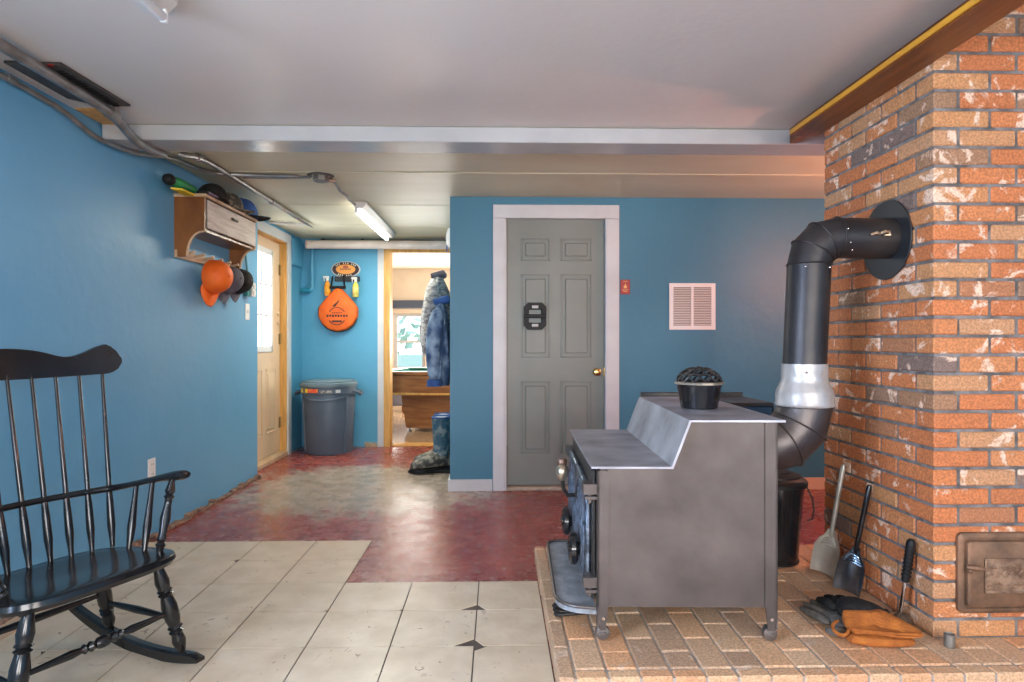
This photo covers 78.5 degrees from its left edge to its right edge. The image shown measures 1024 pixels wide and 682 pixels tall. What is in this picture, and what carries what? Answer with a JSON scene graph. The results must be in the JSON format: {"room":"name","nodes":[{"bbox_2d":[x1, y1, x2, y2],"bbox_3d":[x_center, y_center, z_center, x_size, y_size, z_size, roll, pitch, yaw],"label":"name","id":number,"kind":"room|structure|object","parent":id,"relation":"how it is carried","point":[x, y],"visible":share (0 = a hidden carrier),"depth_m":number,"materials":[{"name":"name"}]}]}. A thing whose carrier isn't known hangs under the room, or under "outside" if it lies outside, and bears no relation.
{"room":"basement","nodes":[
{"label":"basement","id":0,"kind":"room"},
{"bbox_2d":[0,68,256,618],"bbox_3d":[-2.031,-0.150,1.052,0.150,2.500,8.000,0,0,-1],"label":"wall","id":1,"kind":"structure","parent":0,"point":[88,261],"depth_m":3.09,"materials":[{"name":"blue paint"}]},
{"bbox_2d":[0,606,57,640],"bbox_3d":[-1.863,1.094,0.281,0.088,0.012,5.650,0,0,-1],"label":"trim","id":2,"kind":"structure","parent":1,"relation":"attached to","point":[15,619],"depth_m":2.42,"materials":[{"name":"brown wood"}]},
{"bbox_2d":[75,108,114,124],"bbox_3d":[-1.931,-1.057,2.954,0.120,0.006,0.199,0,0,-1],"label":"trim","id":3,"kind":"structure","parent":1,"relation":"attached to","point":[93,113],"depth_m":2.93,"materials":[{"name":"brown wood"}]},
{"bbox_2d":[0,475,261,624],"bbox_3d":[-1.942,1.082,1.239,0.076,0.035,7.581,0,0,-1],"label":"baseboard","id":4,"kind":"structure","parent":1,"relation":"attached to","point":[188,516],"depth_m":3.95,"materials":[{"name":"paint"}]},
{"bbox_2d":[0,71,303,177],"bbox_3d":[-1.886,-1.002,1.813,0.571,0.106,4.426,0,0,8],"label":"conduit","id":5,"kind":"object","parent":1,"relation":"attached to","point":[5,76],"visible":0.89,"depth_m":3.03,"materials":[{"name":"grey metal"}]},
{"bbox_2d":[148,458,155,476],"bbox_3d":[-2.009,0.715,3.498,0.009,0.118,0.072,0,0,-1],"label":"wall outlet","id":6,"kind":"object","parent":1,"relation":"attached to","point":[151,462],"visible":0.87,"depth_m":3.50,"materials":[{"name":"white plastic"}]},
{"bbox_2d":[173,183,270,268],"bbox_3d":[-1.891,-0.760,4.169,0.367,0.520,0.860,0,0,-1],"label":"wall shelf","id":7,"kind":"object","parent":1,"relation":"attached to","point":[223,225],"depth_m":3.97,"materials":[{"name":"brown wood"}]},
{"bbox_2d":[162,173,197,195],"bbox_3d":[-1.932,-0.907,3.692,0.086,0.084,0.385,0,0,-1],"label":"folded umbrella","id":8,"kind":"object","parent":7,"relation":"on","point":[181,186],"visible":0.91,"depth_m":3.60,"materials":[{"name":"green fabric"}]},
{"bbox_2d":[196,191,217,198],"bbox_3d":[-1.869,-0.895,3.846,0.082,0.023,0.130,0,0,-1],"label":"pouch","id":9,"kind":"object","parent":7,"relation":"on","point":[206,192],"visible":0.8,"depth_m":3.79,"materials":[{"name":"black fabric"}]},
{"bbox_2d":[200,260,232,306],"bbox_3d":[-1.905,-0.378,4.098,0.148,0.308,0.202,0,0,15],"label":"baseball cap","id":10,"kind":"object","parent":7,"relation":"hanging from","point":[216,275],"visible":1,"depth_m":4.04,"materials":[{"name":"orange fabric"}]},
{"bbox_2d":[218,266,243,302],"bbox_3d":[-1.917,-0.388,4.313,0.127,0.258,0.189,0,0,12],"label":"baseball cap","id":11,"kind":"object","parent":7,"relation":"hanging from","point":[238,278],"visible":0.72,"depth_m":4.28,"materials":[{"name":"grey fabric"}]},
{"bbox_2d":[231,269,252,302],"bbox_3d":[-1.928,-0.399,4.512,0.119,0.247,0.178,0,0,9],"label":"baseball cap","id":12,"kind":"object","parent":7,"relation":"hanging from","point":[247,285],"visible":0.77,"depth_m":4.48,"materials":[{"name":"black fabric"}]},
{"bbox_2d":[245,303,249,319],"bbox_3d":[-2.038,-0.225,4.838,0.016,0.125,0.075,0,0,-1],"label":"light switch","id":13,"kind":"object","parent":1,"relation":"attached to","point":[247,306],"visible":1,"depth_m":4.83,"materials":[{"name":"white plastic"}]},
{"bbox_2d":[243,254,255,296],"bbox_3d":[-2.014,-0.577,4.817,0.062,0.469,0.116,0,0,-1],"label":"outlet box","id":14,"kind":"object","parent":1,"relation":"attached to","point":[252,292],"visible":0.56,"depth_m":4.81,"materials":[{"name":"white plastic"}]},
{"bbox_2d":[102,124,825,155],"bbox_3d":[0.261,-1.020,3.202,4.525,0.077,0.190,0,0,-1],"label":"ceiling beam","id":15,"kind":"structure","parent":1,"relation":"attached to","point":[166,137],"depth_m":3.12,"materials":[{"name":"paint"}]},
{"bbox_2d":[257,251,266,345],"bbox_3d":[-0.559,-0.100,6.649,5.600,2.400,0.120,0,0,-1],"label":"window","id":16,"kind":"structure","parent":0,"point":[257,251],"depth_m":6.54,"materials":[{"name":"beige paint"}]},
{"bbox_2d":[264,221,302,451],"bbox_3d":[-2.229,-0.150,5.858,0.183,2.500,1.620,0,0,-1],"label":"wall","id":17,"kind":"structure","parent":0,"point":[296,273],"depth_m":6.32,"materials":[{"name":"blue paint"}]},
{"bbox_2d":[257,221,290,471],"bbox_3d":[-2.215,0.035,5.596,0.140,2.130,1.075,0,0,-1],"label":"door","id":18,"kind":"structure","parent":17,"relation":"attached to","point":[273,359],"depth_m":5.85,"materials":[{"name":"beige paint"}]},
{"bbox_2d":[300,249,313,292],"bbox_3d":[-2.109,-0.756,6.469,0.133,0.527,0.054,0,0,-1],"label":"pipe","id":19,"kind":"object","parent":17,"relation":"attached to","point":[306,289],"visible":0.92,"depth_m":6.45,"materials":[{"name":"blue paint"}]},
{"bbox_2d":[302,239,423,446],"bbox_3d":[-1.309,-0.150,6.614,2.100,2.500,0.150,0,0,-1],"label":"wall","id":20,"kind":"structure","parent":0,"point":[352,353],"depth_m":6.53,"materials":[{"name":"blue paint"}]},
{"bbox_2d":[323,276,330,295],"bbox_3d":[-1.909,-0.568,6.479,0.066,0.206,0.066,0,0,44],"label":"spray bottle","id":21,"kind":"object","parent":20,"relation":"hanging from","point":[327,290],"visible":1,"depth_m":6.46,"materials":[{"name":"orange plastic"}]},
{"bbox_2d":[331,261,360,275],"bbox_3d":[-1.728,-0.745,6.518,0.304,0.170,0.017,0,0,-1],"label":"oval sign","id":22,"kind":"object","parent":20,"relation":"attached to","point":[344,268],"visible":1,"depth_m":6.51,"materials":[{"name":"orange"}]},
{"bbox_2d":[335,276,359,281],"bbox_3d":[-1.711,-0.644,6.499,0.260,0.056,0.056,0,0,-1],"label":"bar","id":23,"kind":"object","parent":20,"relation":"attached to","point":[337,278],"visible":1,"depth_m":6.51,"materials":[{"name":"grey metal"}]},
{"bbox_2d":[318,276,357,331],"bbox_3d":[-1.795,-0.381,6.467,0.408,0.581,0.097,0,0,-1],"label":"bag","id":24,"kind":"object","parent":23,"relation":"hanging from","point":[338,312],"visible":1,"depth_m":6.43,"materials":[{"name":"fabric"}]},
{"bbox_2d":[351,277,358,296],"bbox_3d":[-1.620,-0.558,6.486,0.066,0.206,0.066,0,0,44],"label":"spray bottle","id":25,"kind":"object","parent":23,"relation":"hanging from","point":[355,289],"visible":1,"depth_m":6.46,"materials":[{"name":"yellow plastic"}]},
{"bbox_2d":[365,442,377,446],"bbox_3d":[-1.464,1.083,6.523,0.136,0.062,0.036,0,0,-1],"label":"baseboard","id":26,"kind":"structure","parent":20,"relation":"attached to","point":[367,444],"depth_m":6.51,"materials":[{"name":"paint"}]},
{"bbox_2d":[378,249,383,446],"bbox_3d":[-1.366,0.070,6.527,0.061,2.060,0.019,0,0,-1],"label":"trim","id":27,"kind":"structure","parent":20,"relation":"attached to","point":[380,251],"depth_m":6.52,"materials":[{"name":"white paint"}]},
{"bbox_2d":[392,442,432,446],"bbox_3d":[-0.889,1.094,6.634,0.740,0.012,0.190,0,0,-1],"label":"trim","id":28,"kind":"structure","parent":20,"relation":"attached to","point":[415,443],"depth_m":6.59,"materials":[{"name":"brown wood"}]},
{"bbox_2d":[384,249,449,446],"bbox_3d":[-0.923,0.071,6.622,0.828,2.058,0.172,0,0,-1],"label":"trim","id":29,"kind":"structure","parent":20,"relation":"attached to","point":[388,253],"depth_m":6.53,"materials":[{"name":"brown wood"}]},
{"bbox_2d":[0,407,825,681],"bbox_3d":[-0.042,1.173,3.850,6.500,0.155,13.500,0,0,-1],"label":"floor","id":30,"kind":"structure","parent":0,"point":[351,643],"depth_m":2.81,"materials":[{"name":"beige tile"}]},
{"bbox_2d":[0,344,204,681],"bbox_3d":[-1.461,0.556,2.001,0.700,1.086,0.704,0,0,25],"label":"rocking chair","id":31,"kind":"object","parent":30,"relation":"on","point":[52,583],"visible":1,"depth_m":2.11,"materials":[{"name":"black paint"}]},
{"bbox_2d":[294,378,362,455],"bbox_3d":[-1.817,0.739,6.228,0.558,0.722,0.558,0,0,42],"label":"bin","id":32,"kind":"object","parent":30,"relation":"on","point":[328,405],"visible":1,"depth_m":6.02,"materials":[{"name":"grey plastic"}]},
{"bbox_2d":[393,395,403,411],"bbox_3d":[-1.986,0.900,9.855,0.700,0.400,0.400,0,0,-1],"label":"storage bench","id":33,"kind":"object","parent":30,"relation":"on","point":[397,399],"visible":0.05,"depth_m":9.66,"materials":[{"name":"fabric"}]},
{"bbox_2d":[393,367,449,430],"bbox_3d":[-0.421,0.733,7.990,2.300,0.735,1.220,0,0,6],"label":"pool table","id":34,"kind":"object","parent":30,"relation":"on","point":[420,402],"visible":0.27,"depth_m":7.58,"materials":[{"name":"brown wood"}]},
{"bbox_2d":[408,467,449,472],"bbox_3d":[-0.673,1.086,5.390,0.389,0.028,0.369,0,0,-1],"label":"tray","id":35,"kind":"object","parent":30,"relation":"on","point":[433,471],"visible":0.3,"depth_m":5.21,"materials":[{"name":"black plastic"}]},
{"bbox_2d":[410,415,449,473],"bbox_3d":[-0.680,0.862,5.263,0.374,0.453,0.168,0,0,-29],"label":"rubber boot","id":36,"kind":"object","parent":35,"relation":"on","point":[439,459],"visible":0.86,"depth_m":5.25,"materials":[{"name":"blue rubber"}]},
{"bbox_2d":[414,412,449,459],"bbox_3d":[-0.684,0.862,5.472,0.374,0.453,0.168,0,0,-23],"label":"rubber boot","id":37,"kind":"object","parent":35,"relation":"on","point":[441,413],"visible":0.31,"depth_m":5.43,"materials":[{"name":"brown rubber"}]},
{"bbox_2d":[535,545,1023,681],"bbox_3d":[1.554,1.037,2.544,2.847,0.124,1.219,0,0,-1],"label":"brick hearth","id":38,"kind":"object","parent":30,"relation":"on","point":[643,644],"depth_m":2.08,"materials":[{"name":"beige brick"}]},
{"bbox_2d":[552,603,583,616],"bbox_3d":[0.226,1.007,2.367,0.147,0.019,0.121,0,0,-1],"label":"lid","id":39,"kind":"object","parent":38,"relation":"on","point":[558,612],"visible":0.46,"depth_m":2.32,"materials":[{"name":"black metal"}]},
{"bbox_2d":[546,397,785,640],"bbox_3d":[0.554,0.641,2.535,0.806,0.755,0.882,0,0,1],"label":"wood stove","id":40,"kind":"object","parent":38,"relation":"on","point":[676,507],"visible":0.98,"depth_m":2.13,"materials":[{"name":"metal"}]},
{"bbox_2d":[674,366,723,409],"bbox_3d":[0.736,0.181,2.468,0.190,0.165,0.190,0,0,-1],"label":"pot","id":41,"kind":"object","parent":40,"relation":"on","point":[699,393],"visible":1,"depth_m":2.41,"materials":[{"name":"black metal"}]},
{"bbox_2d":[770,200,911,470],"bbox_3d":[1.171,-0.017,2.399,0.559,1.042,0.304,0,0,-1],"label":"stovepipe","id":42,"kind":"object","parent":40,"relation":"on","point":[804,394],"visible":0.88,"depth_m":2.31,"materials":[{"name":"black metal"}]},
{"bbox_2d":[640,392,773,414],"bbox_3d":[0.881,0.635,2.894,0.500,0.770,0.365,0,0,-1],"label":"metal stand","id":43,"kind":"object","parent":38,"relation":"on","point":[735,398],"visible":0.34,"depth_m":2.82,"materials":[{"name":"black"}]},
{"bbox_2d":[719,396,773,406],"bbox_3d":[1.040,0.277,2.881,0.182,0.017,0.330,0,0,-1],"label":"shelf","id":44,"kind":"object","parent":43,"relation":"attached to","point":[742,401],"depth_m":2.78,"materials":[{"name":"black metal"}]},
{"bbox_2d":[778,469,814,566],"bbox_3d":[1.220,0.797,2.930,0.297,0.444,0.297,0,0,-29],"label":"bucket","id":45,"kind":"object","parent":38,"relation":"on","point":[791,486],"visible":0.54,"depth_m":2.82,"materials":[{"name":"black metal"}]},
{"bbox_2d":[810,464,845,578],"bbox_3d":[1.369,0.774,2.720,0.043,0.490,0.136,0,0,-44],"label":"shovel","id":46,"kind":"object","parent":38,"relation":"on","point":[825,556],"visible":0.98,"depth_m":2.71,"materials":[{"name":"silver metal"}]},
{"bbox_2d":[833,484,871,597],"bbox_3d":[1.366,0.795,2.519,0.137,0.447,0.051,0,0,35],"label":"shovel","id":47,"kind":"object","parent":38,"relation":"on","point":[849,575],"visible":1,"depth_m":2.51,"materials":[{"name":"metal"}]},
{"bbox_2d":[799,599,914,646],"bbox_3d":[1.174,1.000,2.220,0.215,0.037,0.387,0,0,-24],"label":"glove","id":48,"kind":"object","parent":38,"relation":"on","point":[815,610],"visible":0.64,"depth_m":2.14,"materials":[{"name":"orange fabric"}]},
{"bbox_2d":[816,594,922,637],"bbox_3d":[1.225,0.958,2.226,0.279,0.074,0.322,0,0,-1],"label":"glove","id":49,"kind":"object","parent":48,"relation":"on","point":[859,616],"visible":1,"depth_m":2.14,"materials":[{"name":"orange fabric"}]},
{"bbox_2d":[893,538,915,624],"bbox_3d":[1.403,0.862,2.247,0.075,0.316,0.052,0,0,26],"label":"brush","id":50,"kind":"object","parent":38,"relation":"on","point":[910,547],"visible":0.91,"depth_m":2.23,"materials":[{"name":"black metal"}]},
{"bbox_2d":[824,4,1023,637],"bbox_3d":[1.999,-0.188,2.497,1.125,2.415,0.777,0,0,-1],"label":"brick chimney","id":51,"kind":"object","parent":38,"relation":"on","point":[925,362],"visible":0.82,"depth_m":2.16,"materials":[{"name":"brick"}]},
{"bbox_2d":[393,269,449,406],"bbox_3d":[-0.653,-0.100,10.562,5.600,2.400,0.150,0,0,-1],"label":"wall","id":52,"kind":"structure","parent":0,"point":[408,284],"depth_m":10.46,"materials":[{"name":"beige paint"}]},
{"bbox_2d":[393,300,423,307],"bbox_3d":[-0.650,-0.610,10.457,5.400,0.130,0.059,0,0,-1],"label":"trim","id":53,"kind":"structure","parent":52,"relation":"attached to","point":[396,303],"depth_m":10.40,"materials":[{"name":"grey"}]},
{"bbox_2d":[394,313,424,368],"bbox_3d":[-1.712,0.010,10.512,0.520,0.940,0.050,0,0,-1],"label":"window","id":54,"kind":"structure","parent":52,"relation":"in","point":[396,315],"depth_m":10.49,"materials":[{"name":"white paint"}]},
{"bbox_2d":[393,309,425,368],"bbox_3d":[-1.725,0.035,10.446,0.710,1.130,0.029,0,0,-1],"label":"trim","id":55,"kind":"structure","parent":52,"relation":"attached to","point":[394,310],"depth_m":10.43,"materials":[{"name":"beige wood"}]},
{"bbox_2d":[393,255,449,268],"bbox_3d":[-0.607,-1.250,8.648,5.600,0.100,3.880,0,0,-1],"label":"ceiling","id":56,"kind":"structure","parent":0,"point":[399,261],"depth_m":9.53,"materials":[{"name":"beige paint"}]},
{"bbox_2d":[0,0,965,239],"bbox_3d":[0.404,-1.090,1.920,5.300,0.060,9.620,0,0,-1],"label":"ceiling","id":57,"kind":"structure","parent":0,"point":[738,64],"depth_m":2.50,"materials":[{"name":"paint"}]},
{"bbox_2d":[4,60,85,102],"bbox_3d":[-1.877,-1.054,2.566,0.090,0.010,0.400,0,0,-1],"label":"ceiling plate","id":58,"kind":"object","parent":57,"relation":"attached to","point":[14,64],"visible":0.53,"depth_m":2.52,"materials":[{"name":"black metal"}]},
{"bbox_2d":[0,38,167,157],"bbox_3d":[-1.761,-0.994,1.423,0.071,0.109,3.700,0,0,-1],"label":"conduit","id":59,"kind":"object","parent":57,"relation":"attached to","point":[110,112],"visible":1,"depth_m":2.56,"materials":[{"name":"grey metal"}]},
{"bbox_2d":[41,62,129,106],"bbox_3d":[-1.758,-1.052,2.589,0.095,0.012,0.434,0,0,1],"label":"ceiling plate","id":60,"kind":"object","parent":57,"relation":"attached to","point":[107,97],"visible":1,"depth_m":2.57,"materials":[{"name":"black plastic"}]},
{"bbox_2d":[130,0,176,22],"bbox_3d":[-1.087,-1.016,1.307,0.132,0.082,1.265,0,0,-1],"label":"lamp","id":61,"kind":"object","parent":57,"relation":"attached to","point":[160,9],"visible":1,"depth_m":1.89,"materials":[{"name":"grey plastic"}]},
{"bbox_2d":[159,9,167,22],"bbox_3d":[-1.066,-0.995,1.920,0.022,0.040,0.016,0,0,-1],"label":"socket","id":62,"kind":"object","parent":61,"relation":"attached to","point":[164,19],"depth_m":1.91,"materials":[{"name":"white plastic"}]},
{"bbox_2d":[178,152,312,227],"bbox_3d":[-1.788,-1.014,4.534,0.044,0.095,2.539,0,0,-2],"label":"conduit","id":63,"kind":"object","parent":57,"relation":"attached to","point":[198,157],"visible":0.99,"depth_m":4.03,"materials":[{"name":"silver metal"}]},
{"bbox_2d":[243,176,310,178],"bbox_3d":[-1.501,-1.046,4.007,0.431,0.017,0.025,0,0,1],"label":"conduit","id":64,"kind":"object","parent":57,"relation":"attached to","point":[304,177],"visible":0.58,"depth_m":4.00,"materials":[{"name":"grey metal"}]},
{"bbox_2d":[269,221,304,224],"bbox_3d":[-1.983,-1.040,5.541,0.309,0.021,0.025,0,0,-15],"label":"conduit","id":65,"kind":"object","parent":57,"relation":"attached to","point":[270,222],"visible":0.89,"depth_m":5.53,"materials":[{"name":"grey metal"}]},
{"bbox_2d":[307,172,335,182],"bbox_3d":[-1.221,-1.037,4.002,0.170,0.042,0.170,0,0,-1],"label":"junction box","id":66,"kind":"object","parent":57,"relation":"attached to","point":[318,177],"visible":0.98,"depth_m":3.97,"materials":[{"name":"grey metal"}]},
{"bbox_2d":[334,183,355,205],"bbox_3d":[-1.167,-1.027,4.392,0.031,0.036,0.672,0,0,-3],"label":"cable","id":67,"kind":"object","parent":66,"relation":"attached to","point":[335,184],"visible":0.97,"depth_m":4.33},
{"bbox_2d":[353,202,395,240],"bbox_3d":[-1.175,-1.016,5.438,0.110,0.082,1.370,0,0,-1],"label":"lamp","id":68,"kind":"object","parent":57,"relation":"attached to","point":[363,210],"visible":0.99,"depth_m":5.24,"materials":[{"name":"grey plastic"}]},
{"bbox_2d":[305,240,449,248],"bbox_3d":[-1.279,-0.972,6.331,1.575,0.093,0.093,0,0,-1],"label":"pipe","id":69,"kind":"object","parent":57,"relation":"attached to","point":[310,244],"visible":0.83,"depth_m":6.29,"materials":[{"name":"white"}]},
{"bbox_2d":[320,238,445,240],"bbox_3d":[-1.235,-1.035,6.472,1.480,0.044,0.044,0,0,-1],"label":"pipe","id":70,"kind":"object","parent":57,"relation":"attached to","point":[322,238],"visible":0.32,"depth_m":6.46,"materials":[{"name":"metal"}]},
{"bbox_2d":[446,228,449,251],"bbox_3d":[-0.571,-0.949,5.888,0.100,0.218,0.100,0,0,-1],"label":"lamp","id":71,"kind":"object","parent":57,"relation":"attached to","point":[448,230],"visible":0.44,"depth_m":5.86,"materials":[{"name":"white plastic"}]},
{"bbox_2d":[450,197,825,490],"bbox_3d":[1.215,-0.100,4.702,3.345,2.400,0.120,0,0,-1],"label":"wall","id":72,"kind":"structure","parent":0,"point":[742,246],"depth_m":4.64,"materials":[{"name":"blue paint"}]},
{"bbox_2d":[448,475,491,490],"bbox_3d":[-0.311,1.058,4.749,0.325,0.085,0.314,0,0,-1],"label":"baseboard","id":73,"kind":"structure","parent":72,"relation":"attached to","point":[453,484],"depth_m":4.59,"materials":[{"name":"white paint"}]},
{"bbox_2d":[190,171,824,225],"bbox_3d":[0.378,-1.058,4.885,4.810,0.004,1.850,0,0,-1],"label":"trim","id":74,"kind":"structure","parent":72,"relation":"attached to","point":[194,172],"depth_m":3.98,"materials":[{"name":"beige paint"}]},
{"bbox_2d":[493,204,618,490],"bbox_3d":[0.324,0.050,4.657,0.930,2.100,0.149,0,0,-1],"label":"door","id":75,"kind":"structure","parent":72,"relation":"in","point":[560,377],"depth_m":4.64,"materials":[{"name":"grey paint"}]},
{"bbox_2d":[524,302,545,329],"bbox_3d":[0.170,-0.183,4.618,0.166,0.200,0.034,0,0,-1],"label":"sign","id":76,"kind":"object","parent":75,"relation":"hanging from","point":[530,305],"visible":1,"depth_m":4.61,"materials":[{"name":"black plastic"}]},
{"bbox_2d":[620,280,629,293],"bbox_3d":[0.836,-0.399,4.628,0.070,0.108,0.008,0,0,-1],"label":"plate","id":77,"kind":"object","parent":72,"relation":"attached to","point":[624,284],"visible":1,"depth_m":4.62,"materials":[{"name":"red"}]},
{"bbox_2d":[669,283,715,329],"bbox_3d":[1.334,-0.256,4.639,0.343,0.343,0.010,0,0,-1],"label":"air vent","id":78,"kind":"object","parent":72,"relation":"in","point":[692,306],"visible":1,"depth_m":4.64,"materials":[{"name":"white plastic"}]},
{"bbox_2d":[803,477,825,488],"bbox_3d":[1.837,1.058,4.650,2.085,0.085,0.013,0,0,-1],"label":"baseboard","id":79,"kind":"structure","parent":72,"relation":"attached to","point":[813,482],"depth_m":4.65,"materials":[{"name":"beige"}]},
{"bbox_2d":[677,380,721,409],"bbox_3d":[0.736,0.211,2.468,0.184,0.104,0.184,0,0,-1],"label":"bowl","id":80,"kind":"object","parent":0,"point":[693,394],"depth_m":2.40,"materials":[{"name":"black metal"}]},
{"bbox_3d":[2.158,-1.360,1.802,1.800,0.080,2.700,0,0,-1],"label":"ceiling","id":81,"kind":"structure","parent":0,"visible":0},
{"bbox_2d":[789,0,1023,143],"bbox_3d":[1.388,-1.137,1.733,0.126,0.366,2.798,0,0,-1],"label":"trim","id":82,"kind":"structure","parent":81,"relation":"attached to","point":[985,13],"depth_m":2.15,"materials":[{"name":"brown wood"}]},
{"bbox_3d":[-0.420,-0.100,5.642,0.120,2.400,1.836,0,0,-1],"label":"wall","id":83,"kind":"structure","parent":0,"visible":0},
{"bbox_2d":[419,270,449,355],"bbox_3d":[-0.627,-0.235,5.266,0.293,0.711,0.438,0,0,-1],"label":"jacket","id":84,"kind":"object","parent":83,"relation":"hanging from","point":[437,287],"visible":0.47,"depth_m":5.11,"materials":[{"name":"grey fabric"}]},
{"bbox_2d":[426,295,449,386],"bbox_3d":[-0.560,-0.005,4.848,0.180,0.691,0.395,0,0,-1],"label":"jacket","id":85,"kind":"object","parent":83,"relation":"hanging from","point":[438,328],"visible":0.98,"depth_m":4.69,"materials":[{"name":"blue fabric"}]},
{"label":"outside","id":86,"kind":"structure","parent":0,"visible":0},
{"bbox_2d":[398,355,421,366],"bbox_3d":[-0.239,1.500,9.997,80.000,0.400,100.000,0,0,-1],"label":"ground","id":87,"kind":"structure","parent":86,"point":[403,360],"depth_m":40.78,"materials":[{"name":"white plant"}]},
{"bbox_2d":[398,317,420,354],"bbox_3d":[-4.032,-0.252,18.831,3.045,3.128,3.210,0,0,-1],"label":"leafy tree","id":88,"kind":"object","parent":87,"relation":"on","point":[402,330],"visible":0.1,"depth_m":18.98,"materials":[{"name":"green plant"}]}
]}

